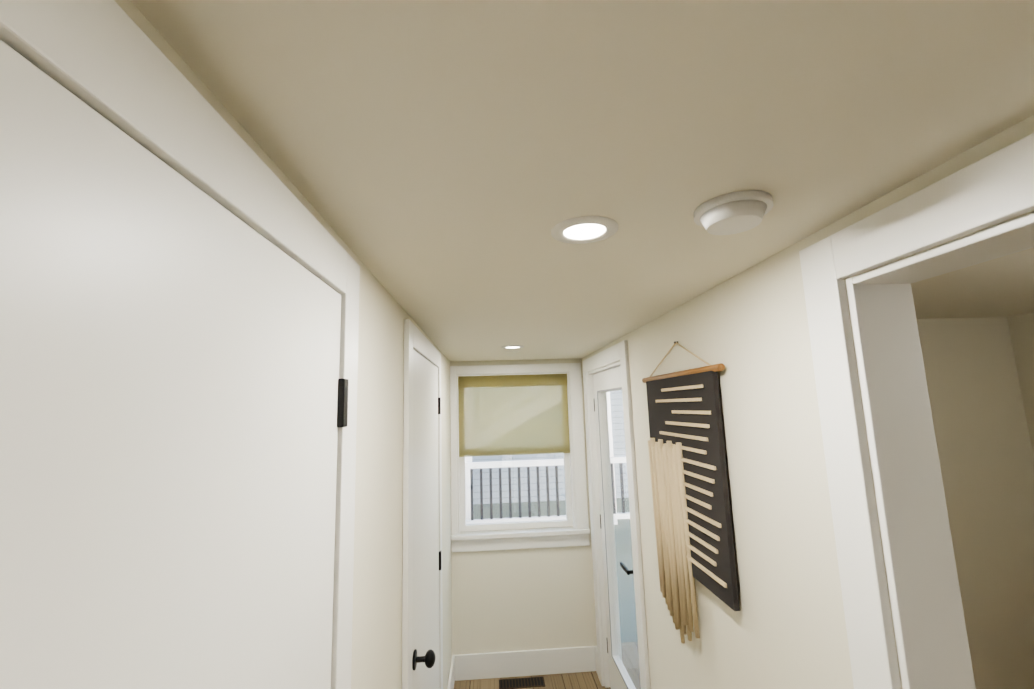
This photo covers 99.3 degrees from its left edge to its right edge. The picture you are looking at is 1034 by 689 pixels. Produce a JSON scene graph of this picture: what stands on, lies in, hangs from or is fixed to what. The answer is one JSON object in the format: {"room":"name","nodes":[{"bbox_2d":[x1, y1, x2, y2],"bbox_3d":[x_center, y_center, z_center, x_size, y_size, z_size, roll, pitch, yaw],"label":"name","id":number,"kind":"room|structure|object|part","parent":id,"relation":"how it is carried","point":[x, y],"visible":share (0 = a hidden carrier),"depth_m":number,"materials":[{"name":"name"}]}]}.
{"room":"home hallway","nodes":[
{"label":"home hallway","id":0,"kind":"room"},
{"bbox_2d":[114,0,451,688],"bbox_3d":[-0.428,0.959,1.482,0.120,2.150,3.510,-1,-8,-4],"label":"wall","id":1,"kind":"structure","parent":0,"point":[377,602],"depth_m":1.06,"materials":[{"name":"beige paint"}]},
{"bbox_2d":[0,0,442,688],"bbox_3d":[-0.302,0.918,1.101,0.084,2.115,2.540,-1,-8,-4],"label":"doors","id":2,"kind":"structure","parent":1,"relation":"in","point":[178,332],"depth_m":0.39,"materials":[{"name":"white wood"}]},
{"bbox_2d":[447,655,456,688],"bbox_3d":[-0.330,1.944,1.346,0.019,0.155,3.270,-1,-8,-4],"label":"baseboard","id":3,"kind":"structure","parent":1,"relation":"attached to","point":[453,669],"depth_m":2.86,"materials":[{"name":"white wood"}]},
{"bbox_2d":[450,358,596,654],"bbox_3d":[-0.035,1.189,3.188,1.110,2.150,0.120,-1,-8,-4],"label":"wall","id":4,"kind":"structure","parent":0,"point":[521,599],"depth_m":3.05,"materials":[{"name":"beige paint"}]},
{"bbox_2d":[450,363,589,551],"bbox_3d":[0.009,0.799,3.224,0.973,1.300,0.165,-1,-8,-4],"label":"window","id":5,"kind":"structure","parent":4,"relation":"in","point":[537,538],"depth_m":3.18,"materials":[{"name":"white wood"}]},
{"bbox_2d":[458,374,569,456],"bbox_3d":[-0.022,0.518,3.248,0.814,0.583,0.027,-1,-8,-4],"label":"window blind","id":6,"kind":"object","parent":5,"relation":"attached to","point":[512,414],"visible":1,"depth_m":3.25,"materials":[{"name":"beige fabric"}]},
{"bbox_3d":[-0.018,0.786,3.267,0.816,1.108,0.040,-1,-8,-4],"label":"hall window sash","id":7,"kind":"part","parent":5,"relation":"part of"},
{"bbox_2d":[456,646,597,680],"bbox_3d":[0.079,2.164,2.984,0.950,0.155,0.020,-1,-8,-4],"label":"baseboard","id":8,"kind":"structure","parent":4,"relation":"attached to","point":[474,666],"depth_m":2.98,"materials":[{"name":"white wood"}]},
{"bbox_2d":[454,642,640,688],"bbox_3d":[1.120,1.570,-1.747,8.900,0.060,10.300,-1,-8,-4],"label":"floor","id":9,"kind":"structure","parent":0,"point":[583,680],"depth_m":2.92,"materials":[{"name":"brown wood"}]},
{"bbox_2d":[499,677,544,688],"bbox_3d":[0.031,2.228,2.890,0.300,0.006,0.100,-1,-8,-4],"label":"floor vent","id":10,"kind":"object","parent":9,"relation":"in","point":[529,682],"visible":1,"depth_m":2.88,"materials":[{"name":"brown metal"}]},
{"bbox_2d":[130,0,1033,360],"bbox_3d":[-0.502,-0.214,1.145,6.100,0.080,4.700,-1,-8,-4],"label":"ceiling","id":11,"kind":"structure","parent":0,"point":[444,166],"depth_m":0.56,"materials":[{"name":"beige paint"}]},
{"bbox_2d":[501,345,523,348],"bbox_3d":[-0.025,0.016,2.558,0.134,0.006,0.134,-1,-8,-4],"label":"recessed light","id":12,"kind":"object","parent":11,"relation":"in","point":[512,346],"visible":1,"depth_m":2.53,"materials":[{"name":"white plastic"}]},
{"bbox_2d":[551,216,618,243],"bbox_3d":[0.136,-0.227,0.881,0.134,0.006,0.134,-1,-8,-4],"label":"recessed light","id":13,"kind":"object","parent":11,"relation":"in","point":[583,229],"visible":1,"depth_m":0.87,"materials":[{"name":"white plastic"}]},
{"bbox_2d":[694,190,773,234],"bbox_3d":[0.391,-0.232,0.796,0.130,0.035,0.130,-1,-8,-4],"label":"smoke detector","id":14,"kind":"object","parent":11,"relation":"attached to","point":[735,212],"visible":0.98,"depth_m":0.76,"materials":[{"name":"white plastic"}]},
{"bbox_2d":[582,115,1033,688],"bbox_3d":[0.712,0.858,1.013,0.120,2.150,4.600,-1,-8,-4],"label":"wall","id":15,"kind":"structure","parent":0,"point":[784,627],"depth_m":1.13,"materials":[{"name":"beige paint"}]},
{"bbox_2d":[582,340,649,688],"bbox_3d":[0.610,1.097,2.572,0.138,2.120,1.020,-1,-8,-4],"label":"door frame","id":16,"kind":"structure","parent":15,"relation":"attached to","point":[618,353],"depth_m":2.84,"materials":[{"name":"white wood"}]},
{"bbox_2d":[593,366,640,688],"bbox_3d":[0.581,1.148,2.568,0.098,2.004,0.816,-1,-8,-4],"label":"door","id":17,"kind":"structure","parent":15,"relation":"in","point":[609,380],"depth_m":2.80,"materials":[{"name":"glass"},{"name":"white painted wood"},{"name":"black metal"}]},
{"bbox_2d":[642,341,739,643],"bbox_3d":[0.586,0.521,1.545,0.048,1.074,0.650,-1,-8,-4],"label":"macrame hanging","id":18,"kind":"object","parent":15,"relation":"attached to","point":[691,499],"visible":1,"depth_m":1.49,"materials":[{"name":"dark woven fabric"},{"name":"cotton cord"},{"name":"wood"}]},
{"bbox_2d":[799,133,1033,688],"bbox_3d":[0.744,0.774,0.324,0.138,2.120,0.990,-1,-8,-4],"label":"door frame","id":19,"kind":"structure","parent":15,"relation":"attached to","point":[926,611],"depth_m":0.79,"materials":[{"name":"white wood"}]},
{"bbox_2d":[917,317,1033,688],"bbox_3d":[1.514,0.960,1.906,1.590,2.150,0.100,-1,-8,-4],"label":"wall","id":20,"kind":"structure","parent":0,"point":[979,373],"depth_m":1.94,"materials":[{"name":"beige paint"}]},
{"bbox_2d":[1005,313,1033,472],"bbox_3d":[2.462,0.722,0.429,0.115,2.150,3.200,-1,-8,-4],"label":"wall","id":21,"kind":"structure","parent":0,"point":[1021,327],"depth_m":1.99,"materials":[{"name":"beige paint"}]},
{"label":"outside","id":22,"kind":"structure","parent":0,"visible":0},
{"bbox_2d":[473,498,637,642],"bbox_3d":[1.268,3.852,10.230,28.000,0.020,20.000,-1,-8,-4],"label":"ground","id":23,"kind":"structure","parent":22,"point":[619,559],"depth_m":7.51,"materials":[{"name":"grey"}]},
{"bbox_2d":[465,392,629,524],"bbox_3d":[0.300,1.437,9.277,9.150,4.550,4.445,-1,-8,-4],"label":"railing","id":24,"kind":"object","parent":23,"relation":"on","point":[480,465],"depth_m":6.94,"materials":[{"name":"white wood"}]},
{"bbox_2d":[472,390,628,503],"bbox_3d":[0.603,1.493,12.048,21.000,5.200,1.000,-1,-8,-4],"label":"neighbouring house","id":25,"kind":"structure","parent":23,"relation":"on","point":[543,493],"depth_m":11.26,"materials":[{"name":"white"}]}
]}

